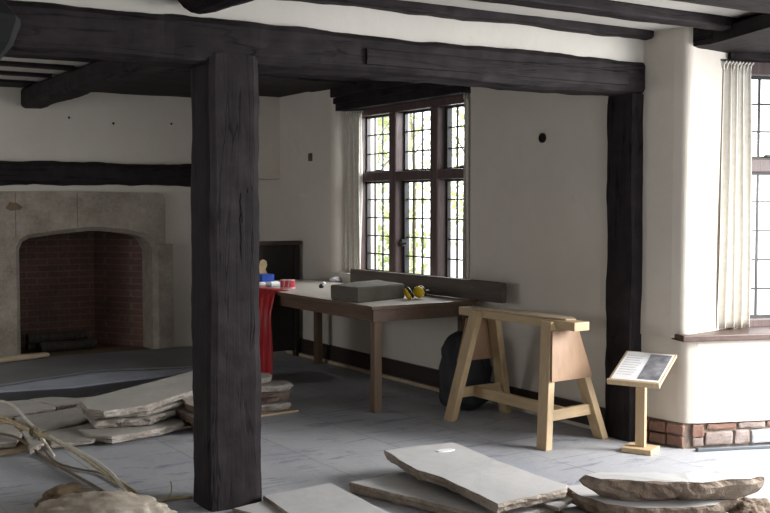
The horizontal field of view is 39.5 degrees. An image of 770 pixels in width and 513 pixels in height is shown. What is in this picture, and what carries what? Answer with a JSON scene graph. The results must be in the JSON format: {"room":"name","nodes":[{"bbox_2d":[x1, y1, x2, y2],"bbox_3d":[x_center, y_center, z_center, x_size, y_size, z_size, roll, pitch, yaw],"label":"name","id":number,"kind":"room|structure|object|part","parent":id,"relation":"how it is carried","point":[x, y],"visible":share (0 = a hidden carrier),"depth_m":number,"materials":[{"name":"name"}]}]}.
{"room":"historic house room under renovation","nodes":[
{"label":"historic house room under renovation","id":0,"kind":"room"},
{"bbox_2d":[0,87,279,346],"bbox_3d":[-4.685,-0.293,9.970,8.100,2.690,1.630,-2,3,-32],"label":"wall","id":1,"kind":"structure","parent":0,"point":[142,132],"depth_m":11.02,"materials":[{"name":"paint"}]},
{"bbox_2d":[0,161,190,186],"bbox_3d":[-4.236,-0.793,9.984,5.500,0.257,0.193,-2,3,-32],"label":"mantel beam","id":2,"kind":"structure","parent":1,"relation":"attached to","point":[58,173],"depth_m":10.71,"materials":[{"name":"brown wood"}]},
{"bbox_2d":[19,0,643,62],"bbox_3d":[-1.637,-1.241,4.908,7.720,0.290,0.175,-2,3,-32],"label":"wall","id":3,"kind":"structure","parent":0,"point":[333,18],"depth_m":5.88,"materials":[{"name":"paint"}]},
{"bbox_2d":[0,0,764,83],"bbox_3d":[-1.213,-1.391,4.490,8.400,0.150,15.400,-2,3,-32],"label":"ceiling","id":4,"kind":"structure","parent":0,"point":[684,6],"depth_m":6.20,"materials":[{"name":"paint"}]},
{"bbox_2d":[0,0,20,59],"bbox_3d":[-0.708,-0.779,1.857,0.126,0.910,0.126,0,3,-10],"label":"hanging lamp","id":5,"kind":"object","parent":4,"relation":"hanging from","point":[10,24],"visible":1,"depth_m":1.86,"materials":[{"name":"metal"}]},
{"bbox_2d":[0,79,32,87],"bbox_3d":[-5.562,-1.584,8.844,5.085,0.068,0.458,-2,3,-32],"label":"joist","id":6,"kind":"object","parent":4,"relation":"attached to","point":[3,82],"visible":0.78,"depth_m":9.99,"materials":[{"name":"brown wood"}]},
{"bbox_2d":[0,70,51,77],"bbox_3d":[-5.125,-1.549,8.151,5.085,0.065,0.136,-2,3,-32],"label":"joist","id":7,"kind":"object","parent":4,"relation":"attached to","point":[6,73],"visible":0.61,"depth_m":9.34,"materials":[{"name":"brown wood"}]},
{"bbox_2d":[0,60,73,70],"bbox_3d":[-4.776,-1.521,7.597,5.085,0.068,0.166,-2,3,-32],"label":"joist","id":8,"kind":"object","parent":4,"relation":"attached to","point":[2,63],"visible":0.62,"depth_m":8.75,"materials":[{"name":"brown wood"}]},
{"bbox_2d":[3,55,96,62],"bbox_3d":[-4.448,-1.495,7.077,5.085,0.067,0.238,-2,3,-32],"label":"joist","id":9,"kind":"object","parent":4,"relation":"attached to","point":[88,60],"visible":0.38,"depth_m":8.25,"materials":[{"name":"brown wood"}]},
{"bbox_2d":[21,59,171,108],"bbox_3d":[-1.961,-1.440,8.104,0.242,0.234,5.611,-2,3,-32],"label":"beam","id":10,"kind":"structure","parent":4,"relation":"attached to","point":[77,82],"depth_m":8.77,"materials":[{"name":"brown wood"}]},
{"bbox_2d":[93,81,303,97],"bbox_3d":[-2.037,-1.669,10.559,2.280,0.076,1.287,-2,3,-32],"label":"joist","id":11,"kind":"object","parent":4,"relation":"attached to","point":[128,87],"visible":0.29,"depth_m":10.54,"materials":[{"name":"brown wood"}]},
{"bbox_2d":[178,0,253,13],"bbox_3d":[-0.308,-1.272,4.216,0.324,0.333,2.362,-2,3,-32],"label":"beam","id":12,"kind":"structure","parent":4,"relation":"attached to","point":[194,6],"depth_m":4.95,"materials":[{"name":"brown wood"}]},
{"bbox_2d":[129,69,356,91],"bbox_3d":[-1.440,-1.622,9.612,2.280,0.106,0.884,-2,3,-32],"label":"joist","id":13,"kind":"object","parent":4,"relation":"attached to","point":[178,76],"visible":0.36,"depth_m":9.64,"materials":[{"name":"brown wood"}]},
{"bbox_2d":[171,68,368,81],"bbox_3d":[-1.022,-1.589,8.949,2.280,0.078,0.656,-2,3,-32],"label":"joist","id":14,"kind":"object","parent":4,"relation":"attached to","point":[323,77],"visible":0.13,"depth_m":9.38,"materials":[{"name":"brown wood"}]},
{"bbox_2d":[281,0,653,39],"bbox_3d":[-1.531,-1.313,4.802,7.590,0.080,0.120,-2,3,-32],"label":"joist","id":15,"kind":"object","parent":4,"relation":"attached to","point":[399,6],"visible":0.84,"depth_m":6.10,"materials":[{"name":"brown wood"}]},
{"bbox_2d":[471,0,740,30],"bbox_3d":[-1.184,-1.278,4.337,7.680,0.086,0.148,-2,3,-32],"label":"joist","id":16,"kind":"object","parent":4,"relation":"attached to","point":[602,8],"visible":1,"depth_m":5.87,"materials":[{"name":"brown wood"}]},
{"bbox_2d":[671,0,769,13],"bbox_3d":[-0.046,-1.263,4.238,9.500,0.115,0.293,-2,3,-32],"label":"joist","id":17,"kind":"object","parent":4,"relation":"attached to","point":[760,6],"visible":1,"depth_m":5.40,"materials":[{"name":"brown wood"}]},
{"bbox_2d":[0,351,769,512],"bbox_3d":[0.225,1.336,5.533,11.800,0.120,15.400,-2,3,-32],"label":"floor","id":18,"kind":"structure","parent":0,"point":[334,437],"depth_m":6.69,"materials":[{"name":"stone"}]},
{"bbox_2d":[0,400,54,456],"bbox_3d":[-2.530,1.089,7.246,0.053,0.196,1.795,-2,3,-35],"label":"cane","id":19,"kind":"object","parent":18,"relation":"on","point":[25,418],"visible":0.96,"depth_m":6.88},
{"bbox_2d":[0,432,104,490],"bbox_3d":[-1.955,1.195,6.286,0.123,0.085,1.812,-2,4,-41],"label":"cane","id":20,"kind":"object","parent":18,"relation":"on","point":[3,434],"visible":0.88,"depth_m":6.28,"materials":[{"name":"wicker"}]},
{"bbox_2d":[34,482,93,507],"bbox_3d":[-1.601,1.211,5.377,0.321,0.143,0.227,-2,3,-32],"label":"rough stone","id":21,"kind":"object","parent":18,"relation":"on","point":[60,490],"visible":0.44,"depth_m":5.32,"materials":[{"name":"stone"}]},
{"bbox_2d":[0,419,132,492],"bbox_3d":[-2.017,1.160,6.490,0.099,0.089,2.488,-2,4,-39],"label":"cane","id":22,"kind":"object","parent":18,"relation":"on","point":[6,421],"visible":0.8,"depth_m":6.30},
{"bbox_2d":[0,415,139,494],"bbox_3d":[-2.053,1.142,6.550,0.077,0.113,2.473,-2,4,-40],"label":"cane","id":23,"kind":"object","parent":18,"relation":"on","point":[127,486],"visible":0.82,"depth_m":6.43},
{"bbox_2d":[29,426,39,438],"bbox_3d":[-2.192,1.099,6.697,0.051,0.070,0.072,-2,4,-36],"label":"knot","id":24,"kind":"object","parent":23,"relation":"attached to","point":[32,429],"visible":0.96,"depth_m":6.68,"materials":[{"name":"fabric"}]},
{"bbox_2d":[49,435,127,491],"bbox_3d":[-1.671,1.159,6.067,0.077,0.098,1.201,-2,4,-36],"label":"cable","id":25,"kind":"object","parent":23,"relation":"on","point":[99,463],"visible":0.97,"depth_m":6.08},
{"bbox_2d":[38,437,114,479],"bbox_3d":[-1.833,1.196,6.292,0.100,0.080,1.239,-2,4,-40],"label":"cane","id":26,"kind":"object","parent":18,"relation":"on","point":[39,439],"visible":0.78,"depth_m":6.26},
{"bbox_2d":[0,191,173,356],"bbox_3d":[-3.381,-0.104,11.102,2.100,2.200,1.022,-2,3,-32],"label":"fireplace","id":27,"kind":"object","parent":18,"relation":"on","point":[100,264],"visible":0.84,"depth_m":11.34,"materials":[{"name":"stone"}]},
{"bbox_2d":[25,337,87,351],"bbox_3d":[-3.455,0.921,11.286,0.652,0.121,0.115,-2,4,-39],"label":"log","id":28,"kind":"object","parent":27,"relation":"in","point":[29,347],"visible":0.22,"depth_m":11.08,"materials":[{"name":"wood"}]},
{"bbox_2d":[25,330,86,343],"bbox_3d":[-3.431,0.838,11.191,0.631,0.111,0.104,-2,4,-39],"label":"log","id":29,"kind":"object","parent":28,"relation":"on","point":[80,334],"visible":0.93,"depth_m":11.14,"materials":[{"name":"wood"}]},
{"bbox_2d":[37,338,96,352],"bbox_3d":[-3.308,0.926,11.166,0.616,0.117,0.118,-2,4,-40],"label":"log","id":30,"kind":"object","parent":27,"relation":"in","point":[77,344],"visible":0.98,"depth_m":11.12,"materials":[{"name":"wood"}]},
{"bbox_2d":[0,374,179,400],"bbox_3d":[-2.922,1.088,9.057,2.853,0.021,1.492,-2,3,-32],"label":"sheet","id":31,"kind":"object","parent":18,"relation":"on","point":[88,391],"visible":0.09,"depth_m":8.69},
{"bbox_2d":[0,367,192,392],"bbox_3d":[-3.000,1.062,9.168,2.829,0.017,1.013,-2,3,-32],"label":"sheet","id":32,"kind":"object","parent":31,"relation":"on","point":[106,377],"visible":0.42,"depth_m":9.17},
{"bbox_2d":[0,346,192,385],"bbox_3d":[-2.958,1.012,9.728,3.497,0.013,1.492,-2,3,-32],"label":"sheet","id":33,"kind":"object","parent":32,"relation":"on","point":[14,372],"visible":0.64,"depth_m":9.96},
{"bbox_2d":[0,352,49,362],"bbox_3d":[-3.701,0.972,9.897,0.122,0.055,1.269,3,4,42],"label":"timber offcut","id":34,"kind":"object","parent":33,"relation":"on","point":[20,357],"visible":1,"depth_m":10.14,"materials":[{"name":"brown wood"}]},
{"bbox_2d":[27,490,176,512],"bbox_3d":[-1.340,1.206,5.105,0.731,0.180,0.364,0,3,-2],"label":"rough stone","id":35,"kind":"object","parent":18,"relation":"on","point":[116,501],"visible":1,"depth_m":5.03,"materials":[{"name":"stone"}]},
{"bbox_2d":[0,397,298,455],"bbox_3d":[-2.114,1.159,7.709,2.767,0.013,1.815,-2,3,-32],"label":"board","id":36,"kind":"object","parent":18,"relation":"on","point":[20,447],"visible":0.17,"depth_m":7.34,"materials":[{"name":"brown wood"}]},
{"bbox_2d":[0,424,22,448],"bbox_3d":[-2.502,1.167,6.952,0.281,0.046,0.647,-1,3,-24],"label":"stone slab","id":37,"kind":"object","parent":36,"relation":"on","point":[5,441],"visible":0.88,"depth_m":6.84,"materials":[{"name":"stone"}]},
{"bbox_2d":[0,400,55,419],"bbox_3d":[-2.742,1.124,7.869,0.562,0.040,0.631,-2,3,-32],"label":"stone slab","id":38,"kind":"object","parent":36,"relation":"on","point":[27,407],"visible":0.84,"depth_m":7.83,"materials":[{"name":"stone"}]},
{"bbox_2d":[22,431,43,454],"bbox_3d":[-2.223,1.175,6.789,0.113,0.046,0.553,-1,3,-25],"label":"stone slab","id":39,"kind":"object","parent":36,"relation":"on","point":[34,443],"visible":0.69,"depth_m":6.67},
{"bbox_2d":[14,407,88,432],"bbox_3d":[-2.263,1.146,7.483,0.558,0.036,0.655,3,4,42],"label":"stone slab","id":40,"kind":"object","parent":36,"relation":"on","point":[70,417],"visible":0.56,"depth_m":7.43,"materials":[{"name":"stone"}]},
{"bbox_2d":[29,397,86,409],"bbox_3d":[-2.448,1.109,8.153,0.438,0.040,0.342,3,4,42],"label":"stone slab","id":41,"kind":"object","parent":36,"relation":"on","point":[61,403],"visible":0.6,"depth_m":8.08,"materials":[{"name":"stone"}]},
{"bbox_2d":[43,424,95,447],"bbox_3d":[-2.023,1.171,7.018,0.469,0.030,0.539,-2,3,-32],"label":"stone slab","id":42,"kind":"object","parent":36,"relation":"on","point":[70,435],"visible":0.52,"depth_m":6.91,"materials":[{"name":"stone"}]},
{"bbox_2d":[78,416,184,443],"bbox_3d":[-1.671,1.152,7.205,0.478,0.051,0.801,3,4,42],"label":"stone slab","id":43,"kind":"object","parent":36,"relation":"on","point":[107,435],"visible":0.55,"depth_m":7.00,"materials":[{"name":"stone"}]},
{"bbox_2d":[84,406,181,428],"bbox_3d":[-1.684,1.078,7.470,0.558,0.084,1.032,1,3,27],"label":"stone slab","id":44,"kind":"object","parent":43,"relation":"on","point":[151,419],"visible":0.36,"depth_m":7.10,"materials":[{"name":"stone"}]},
{"bbox_2d":[77,396,192,419],"bbox_3d":[-1.664,1.021,7.520,0.602,0.059,1.158,2,3,32],"label":"stone slab","id":45,"kind":"object","parent":44,"relation":"on","point":[176,404],"visible":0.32,"depth_m":7.18,"materials":[{"name":"stone"}]},
{"bbox_2d":[81,371,192,417],"bbox_3d":[-1.604,0.969,7.595,0.531,0.094,1.400,2,3,28],"label":"stone slab","id":46,"kind":"object","parent":45,"relation":"on","point":[146,397],"visible":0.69,"depth_m":7.34,"materials":[{"name":"stone"}]},
{"bbox_2d":[261,400,290,410],"bbox_3d":[-0.912,1.106,8.017,0.395,0.056,0.386,3,4,44],"label":"stone slab","id":47,"kind":"object","parent":36,"relation":"on","point":[282,405],"visible":0.38,"depth_m":7.88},
{"bbox_2d":[261,390,289,403],"bbox_3d":[-0.922,1.039,8.004,0.406,0.075,0.370,-2,3,-32],"label":"stone slab","id":48,"kind":"object","parent":47,"relation":"on","point":[267,397],"visible":0.36,"depth_m":7.88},
{"bbox_2d":[261,380,293,392],"bbox_3d":[-0.936,0.972,8.000,0.458,0.055,0.404,-2,3,-32],"label":"stone slab","id":49,"kind":"object","parent":48,"relation":"on","point":[273,386],"visible":0.48,"depth_m":7.92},
{"bbox_2d":[261,373,271,383],"bbox_3d":[-1.048,0.919,8.018,0.384,0.045,0.457,1,3,21],"label":"stone slab","id":50,"kind":"object","parent":49,"relation":"on","point":[265,377],"visible":0.27,"depth_m":7.98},
{"bbox_3d":[-1.260,1.138,7.385,0.293,0.058,0.456,-2,3,-32],"label":"stone","id":51,"kind":"object","parent":36,"relation":"on","visible":0},
{"bbox_2d":[175,406,193,424],"bbox_3d":[-1.300,1.080,7.315,0.218,0.054,0.601,-1,3,-26],"label":"stone","id":52,"kind":"object","parent":51,"relation":"on","point":[188,416],"visible":0.33,"depth_m":7.23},
{"bbox_2d":[181,397,193,412],"bbox_3d":[-1.356,1.017,7.385,0.128,0.049,0.699,-2,3,-32],"label":"stone","id":53,"kind":"object","parent":52,"relation":"on","point":[188,402],"visible":0.39,"depth_m":7.28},
{"bbox_2d":[156,481,191,501],"bbox_3d":[-1.112,1.223,5.586,0.214,0.101,0.042,-2,3,-29],"label":"twig","id":54,"kind":"object","parent":18,"relation":"on","point":[168,497],"visible":0.98,"depth_m":5.59,"materials":[{"name":"wood"}]},
{"bbox_2d":[191,53,261,511],"bbox_3d":[-0.819,0.131,5.502,0.299,2.290,0.274,-2,3,-32],"label":"timber post","id":55,"kind":"object","parent":18,"relation":"on","point":[225,320],"visible":0.98,"depth_m":5.39,"materials":[{"name":"brown wood"}]},
{"bbox_2d":[3,0,644,95],"bbox_3d":[-1.659,-1.049,4.921,7.686,0.242,0.301,-2,3,-32],"label":"ceiling beam","id":56,"kind":"structure","parent":55,"relation":"on","point":[46,29],"depth_m":5.54,"materials":[{"name":"brown wood"}]},
{"bbox_2d":[232,500,281,512],"bbox_3d":[-0.430,1.272,5.251,0.619,0.029,0.321,3,4,42],"label":"stone slab","id":57,"kind":"object","parent":18,"relation":"on","point":[262,506],"visible":0.41,"depth_m":5.33,"materials":[{"name":"stone"}]},
{"bbox_2d":[259,240,300,355],"bbox_3d":[-1.076,0.429,10.755,0.485,1.170,0.090,-2,3,-32],"label":"screen","id":58,"kind":"object","parent":18,"relation":"on","point":[282,258],"visible":0.46,"depth_m":10.78,"materials":[{"name":"brown wood"}]},
{"bbox_3d":[-1.076,-0.135,10.727,0.485,0.040,0.090,-2,3,-32],"label":"rail","id":59,"kind":"part","parent":58,"relation":"part of","materials":[{"name":"brown wood"}]},
{"bbox_2d":[263,483,389,512],"bbox_3d":[-0.259,1.264,5.240,0.494,0.049,0.922,-2,3,-32],"label":"stone slab","id":60,"kind":"object","parent":18,"relation":"on","point":[324,498],"visible":0.95,"depth_m":5.39,"materials":[{"name":"stone"}]},
{"bbox_2d":[272,279,477,412],"bbox_3d":[-0.421,0.692,9.206,0.960,0.800,2.750,-2,3,-32],"label":"work table","id":61,"kind":"object","parent":18,"relation":"on","point":[306,294],"visible":0.59,"depth_m":8.16,"materials":[{"name":"brown wood"}]},
{"bbox_2d":[259,259,266,273],"bbox_3d":[-1.147,0.134,10.181,0.130,0.215,0.020,-2,3,-32],"label":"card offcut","id":62,"kind":"object","parent":61,"relation":"on","point":[262,263],"visible":0.65,"depth_m":10.16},
{"bbox_2d":[259,273,273,281],"bbox_3d":[-1.127,0.205,10.055,0.125,0.084,0.140,-2,3,-32],"label":"box","id":63,"kind":"object","parent":61,"relation":"on","point":[265,277],"visible":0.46,"depth_m":9.99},
{"bbox_2d":[259,281,279,286],"bbox_3d":[-1.014,0.248,9.572,0.260,0.049,0.050,-2,3,-32],"label":"tube","id":64,"kind":"object","parent":61,"relation":"on","point":[272,283],"visible":0.78,"depth_m":9.54,"materials":[{"name":"white plastic"}]},
{"bbox_2d":[259,286,289,379],"bbox_3d":[-1.043,0.675,9.321,0.198,0.798,0.583,-2,3,-32],"label":"sheet","id":65,"kind":"object","parent":61,"relation":"hanging from","point":[266,294],"visible":0.38,"depth_m":9.13,"materials":[{"name":"fabric"}]},
{"bbox_2d":[280,279,294,288],"bbox_3d":[-0.857,0.242,9.435,0.133,0.075,0.133,-2,3,-32],"label":"tape roll","id":66,"kind":"object","parent":61,"relation":"on","point":[284,283],"visible":1,"depth_m":9.38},
{"bbox_3d":[-0.645,0.651,10.322,0.064,0.769,0.064,-2,3,-32],"label":"leg","id":67,"kind":"part","parent":61,"relation":"part of","materials":[{"name":"brown wood"}]},
{"bbox_2d":[330,277,340,281],"bbox_3d":[-0.479,0.215,10.200,0.098,0.051,0.122,-2,3,-32],"label":"paper scrap","id":68,"kind":"object","parent":61,"relation":"on","point":[334,279],"visible":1,"depth_m":10.17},
{"bbox_2d":[331,280,403,302],"bbox_3d":[-0.133,0.269,8.461,0.462,0.117,0.725,3,4,41],"label":"stone block","id":69,"kind":"object","parent":61,"relation":"on","point":[372,290],"visible":0.99,"depth_m":8.24,"materials":[{"name":"stone"}]},
{"bbox_3d":[-0.066,0.772,7.913,0.064,0.769,0.064,-2,3,-32],"label":"leg","id":70,"kind":"part","parent":61,"relation":"part of","materials":[{"name":"brown wood"}]},
{"bbox_2d":[403,285,428,298],"bbox_3d":[0.222,0.277,8.391,0.220,0.108,0.167,-2,3,-32],"label":"defender","id":71,"kind":"object","parent":61,"relation":"on","point":[419,291],"visible":1,"depth_m":8.34,"materials":[{"name":"yellow plastic"}]},
{"bbox_2d":[403,287,413,298],"bbox_3d":[0.185,0.284,8.329,0.091,0.099,0.102,-2,3,-32],"label":"ear cup","id":72,"kind":"object","parent":71,"relation":"on","point":[407,291],"depth_m":8.29,"materials":[{"name":"yellow plastic"}]},
{"bbox_2d":[413,285,425,297],"bbox_3d":[0.266,0.274,8.383,0.090,0.101,0.101,-2,3,-32],"label":"ear cup","id":73,"kind":"object","parent":71,"relation":"on","point":[419,291],"depth_m":8.36,"materials":[{"name":"yellow plastic"}]},
{"bbox_2d":[350,268,506,302],"bbox_3d":[0.292,0.227,8.857,0.060,0.160,2.201,-2,3,-32],"label":"plank","id":74,"kind":"object","parent":61,"relation":"on","point":[480,290],"visible":0.8,"depth_m":8.51,"materials":[{"name":"wood"}]},
{"bbox_3d":[0.607,0.750,8.336,0.064,0.769,0.064,-2,3,-32],"label":"leg","id":75,"kind":"part","parent":61,"relation":"part of","materials":[{"name":"brown wood"}]},
{"bbox_2d":[349,472,557,512],"bbox_3d":[0.348,1.245,5.537,1.060,0.058,0.466,3,4,42],"label":"stone slab","id":76,"kind":"object","parent":18,"relation":"on","point":[402,488],"visible":0.57,"depth_m":5.50,"materials":[{"name":"stone"}]},
{"bbox_2d":[539,482,573,511],"bbox_3d":[0.747,1.201,5.568,0.384,0.023,0.772,-2,4,-37],"label":"stone slab","id":77,"kind":"object","parent":76,"relation":"on","point":[557,504],"visible":0.14,"depth_m":5.24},
{"bbox_2d":[384,442,566,512],"bbox_3d":[0.452,1.147,5.641,0.538,0.078,1.156,-2,3,-32],"label":"stone slab","id":78,"kind":"object","parent":77,"relation":"on","point":[492,484],"visible":0.98,"depth_m":5.50,"materials":[{"name":"stone"}]},
{"bbox_2d":[436,448,454,451],"bbox_3d":[0.340,1.091,6.027,0.115,0.005,0.058,-2,3,-32],"label":"flake","id":79,"kind":"object","parent":78,"relation":"on","point":[449,449],"visible":1,"depth_m":6.01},
{"bbox_2d":[438,331,491,409],"bbox_3d":[0.596,0.857,8.051,0.440,0.601,0.323,-2,3,-32],"label":"bag","id":80,"kind":"object","parent":18,"relation":"on","point":[480,371],"visible":0.52,"depth_m":7.93,"materials":[{"name":"fabric"}]},
{"bbox_2d":[444,306,607,450],"bbox_3d":[0.962,0.786,7.313,0.610,0.800,1.230,-2,3,-32],"label":"sawhorse","id":81,"kind":"object","parent":18,"relation":"on","point":[563,356],"visible":0.93,"depth_m":7.04,"materials":[{"name":"brown wood"}]},
{"bbox_3d":[0.556,0.777,7.601,0.294,0.790,0.097,1,3,19],"label":"leg","id":82,"kind":"part","parent":81,"relation":"part of","materials":[{"name":"brown wood"}]},
{"bbox_3d":[0.833,0.767,7.793,0.105,0.790,0.412,1,3,24],"label":"leg","id":83,"kind":"part","parent":81,"relation":"part of","materials":[{"name":"brown wood"}]},
{"bbox_3d":[0.913,0.416,7.264,0.125,0.055,1.230,-2,3,-32],"label":"rail","id":84,"kind":"part","parent":81,"relation":"part of","materials":[{"name":"brown wood"}]},
{"bbox_2d":[480,307,575,319],"bbox_3d":[0.973,0.384,7.205,0.165,0.010,0.890,-2,3,-32],"label":"ply offcut","id":85,"kind":"object","parent":81,"relation":"on","point":[496,309],"visible":1,"depth_m":7.16,"materials":[{"name":"brown wood"}]},
{"bbox_3d":[1.029,0.816,6.822,0.102,0.790,0.299,1,3,16],"label":"leg","id":86,"kind":"part","parent":81,"relation":"part of","materials":[{"name":"brown wood"}]},
{"bbox_3d":[1.303,0.805,7.029,0.330,0.790,0.105,-1,3,-15],"label":"leg","id":87,"kind":"part","parent":81,"relation":"part of","materials":[{"name":"brown wood"}]},
{"bbox_2d":[558,506,591,512],"bbox_3d":[1.185,1.277,5.145,0.743,0.033,0.746,1,3,26],"label":"stone slab","id":88,"kind":"object","parent":18,"relation":"on","point":[575,509],"visible":0.17,"depth_m":5.29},
{"bbox_2d":[566,484,738,512],"bbox_3d":[1.336,1.209,5.249,0.855,0.090,0.510,0,3,-2],"label":"stone slab","id":89,"kind":"object","parent":88,"relation":"on","point":[583,497],"visible":0.56,"depth_m":5.10,"materials":[{"name":"stone"}]},
{"bbox_2d":[579,472,764,500],"bbox_3d":[1.386,1.113,5.154,0.896,0.109,0.223,0,3,4],"label":"stone slab","id":90,"kind":"object","parent":89,"relation":"on","point":[628,486],"visible":1,"depth_m":5.12,"materials":[{"name":"stone"}]},
{"bbox_2d":[605,93,643,441],"bbox_3d":[1.586,0.074,7.039,0.171,2.250,0.254,-2,3,-32],"label":"timber post","id":91,"kind":"object","parent":18,"relation":"on","point":[624,190],"visible":0.88,"depth_m":6.96,"materials":[{"name":"brown wood"}]},
{"bbox_2d":[607,351,676,455],"bbox_3d":[1.603,0.917,6.683,0.332,0.599,0.352,2,3,33],"label":"stand","id":92,"kind":"object","parent":18,"relation":"on","point":[642,371],"visible":1,"depth_m":6.65,"materials":[{"name":"brown wood"}]},
{"bbox_3d":[1.596,0.944,6.674,0.060,0.482,0.040,2,3,33],"label":"post","id":93,"kind":"part","parent":92,"relation":"part of","materials":[{"name":"brown wood"}]},
{"bbox_2d":[637,354,671,380],"bbox_3d":[1.673,0.686,6.635,0.133,0.118,0.266,2,3,33],"label":"picture","id":94,"kind":"object","parent":92,"relation":"attached to","point":[651,367],"depth_m":6.64},
{"bbox_2d":[695,444,769,451],"bbox_3d":[2.572,1.201,6.812,1.280,0.020,0.035,-1,3,-11],"label":"strip","id":95,"kind":"object","parent":18,"relation":"on","point":[763,446],"visible":1,"depth_m":6.72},
{"bbox_2d":[728,496,769,512],"bbox_3d":[1.772,1.230,5.190,0.244,0.124,0.208,-2,3,-32],"label":"rough stone","id":96,"kind":"object","parent":18,"relation":"on","point":[745,504],"visible":0.89,"depth_m":5.16,"materials":[{"name":"stone"}]},
{"bbox_2d":[258,27,740,428],"bbox_3d":[0.549,-0.268,9.466,0.880,2.690,6.363,-2,3,-32],"label":"wall","id":97,"kind":"structure","parent":0,"point":[538,210],"depth_m":7.56,"materials":[{"name":"paint"}]},
{"bbox_2d":[308,153,311,160],"bbox_3d":[-0.743,-0.987,10.646,0.012,0.080,0.070,-2,3,-32],"label":"switch plate","id":98,"kind":"object","parent":97,"relation":"attached to","point":[309,154],"visible":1,"depth_m":10.64,"materials":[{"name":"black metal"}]},
{"bbox_2d":[343,109,363,272],"bbox_3d":[-0.299,-0.604,10.163,0.230,1.572,0.054,2,3,32],"label":"linen curtain","id":99,"kind":"object","parent":97,"relation":"hanging from","point":[354,158],"visible":0.92,"depth_m":10.16,"materials":[{"name":"fabric"}]},
{"bbox_2d":[330,80,470,110],"bbox_3d":[0.272,-1.467,9.416,0.440,0.230,2.310,-2,3,-32],"label":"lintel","id":100,"kind":"structure","parent":97,"relation":"attached to","point":[370,94],"depth_m":9.48,"materials":[{"name":"brown wood"}]},
{"bbox_2d":[352,96,463,278],"bbox_3d":[0.304,-0.565,9.464,0.152,1.625,2.120,-2,3,-32],"label":"window","id":101,"kind":"structure","parent":97,"relation":"in","point":[440,174],"depth_m":9.60,"materials":[{"name":"brown wood"}]},
{"bbox_3d":[0.173,-0.122,9.653,0.056,0.060,0.128,-2,3,-32],"label":"handle","id":102,"kind":"part","parent":101,"relation":"part of","materials":[{"name":"metal"}]},
{"bbox_2d":[286,338,604,424],"bbox_3d":[0.026,0.992,9.496,0.060,0.172,5.540,-2,3,-32],"label":"baseboard","id":103,"kind":"structure","parent":97,"relation":"attached to","point":[418,373],"depth_m":9.37,"materials":[{"name":"brown wood"}]},
{"bbox_2d":[462,93,470,278],"bbox_3d":[0.682,-0.555,8.634,0.153,1.547,0.042,0,3,6],"label":"linen curtain","id":104,"kind":"object","parent":97,"relation":"hanging from","point":[467,98],"visible":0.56,"depth_m":8.64,"materials":[{"name":"fabric"}]},
{"bbox_2d":[538,133,545,142],"bbox_3d":[1.127,-0.850,7.677,0.014,0.069,0.070,-2,3,-32],"label":"pipe hole","id":105,"kind":"object","parent":97,"relation":"attached to","point":[542,137],"visible":1,"depth_m":7.68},
{"bbox_2d":[693,14,769,49],"bbox_3d":[2.949,-1.314,5.261,0.304,0.175,3.460,-2,3,-32],"label":"beam","id":106,"kind":"structure","parent":97,"relation":"attached to","point":[701,37],"depth_m":6.56,"materials":[{"name":"brown wood"}]},
{"bbox_2d":[702,13,769,53],"bbox_3d":[3.304,-1.331,6.449,2.550,0.084,2.300,-1,3,-12],"label":"trim","id":107,"kind":"structure","parent":97,"relation":"attached to","point":[755,27],"depth_m":6.26,"materials":[{"name":"brown wood"}]},
{"bbox_2d":[697,340,769,422],"bbox_3d":[2.911,0.767,7.186,2.051,0.520,0.500,-1,3,-12],"label":"wall","id":108,"kind":"structure","parent":0,"point":[733,377],"depth_m":6.78,"materials":[{"name":"paint"}]},
{"bbox_2d":[646,416,769,448],"bbox_3d":[2.767,1.110,7.200,2.335,0.164,0.565,-1,3,-12],"label":"trim","id":109,"kind":"structure","parent":108,"relation":"attached to","point":[661,431],"depth_m":6.81,"materials":[{"name":"red brick"}]},
{"bbox_2d":[672,326,769,341],"bbox_3d":[2.872,0.492,7.059,2.175,0.041,0.385,-1,3,-12],"label":"trim","id":110,"kind":"structure","parent":108,"relation":"on","point":[752,332],"depth_m":6.74,"materials":[{"name":"brown wood"}]},
{"bbox_2d":[728,53,769,325],"bbox_3d":[3.042,-0.423,7.257,1.740,1.810,0.300,-1,3,-12],"label":"window","id":111,"kind":"structure","parent":108,"relation":"in","point":[760,71],"depth_m":7.18,"materials":[{"name":"brown wood"}]},
{"bbox_2d":[716,59,754,328],"bbox_3d":[2.273,-0.401,6.966,0.291,1.735,0.076,-1,3,-24],"label":"linen curtain","id":112,"kind":"object","parent":111,"relation":"hanging from","point":[736,163],"visible":1,"depth_m":6.96,"materials":[{"name":"fabric"}]},
{"bbox_3d":[2.276,-1.262,6.921,0.286,0.014,0.014,-1,3,-25],"label":"rail","id":113,"kind":"part","parent":112,"relation":"part of","materials":[{"name":"fabric"}]},
{"label":"outside","id":114,"kind":"structure","parent":0,"visible":0},
{"bbox_2d":[378,227,769,314],"bbox_3d":[7.700,-0.491,49.409,54.350,0.150,64.650,-2,3,-32],"label":"ground","id":115,"kind":"structure","parent":114,"point":[763,295],"depth_m":34.24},
{"bbox_2d":[378,113,454,273],"bbox_3d":[-0.173,-1.026,15.152,2.611,4.342,2.495,-2,3,-32],"label":"leafy tree","id":116,"kind":"object","parent":115,"relation":"on","point":[386,122],"visible":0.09,"depth_m":15.00,"materials":[{"name":"green plant"}]},
{"bbox_2d":[378,114,462,272],"bbox_3d":[0.612,-2.257,22.688,2.825,6.047,2.142,2,4,40],"label":"leafy tree","id":117,"kind":"object","parent":115,"relation":"on","point":[410,115],"visible":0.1,"depth_m":22.67,"materials":[{"name":"green plant"}]},
{"bbox_2d":[410,107,463,257],"bbox_3d":[1.484,-1.473,17.726,2.334,4.977,2.340,-2,3,-32],"label":"leafy tree","id":118,"kind":"object","parent":115,"relation":"on","point":[453,194],"visible":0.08,"depth_m":17.72,"materials":[{"name":"green plant"}]}
]}

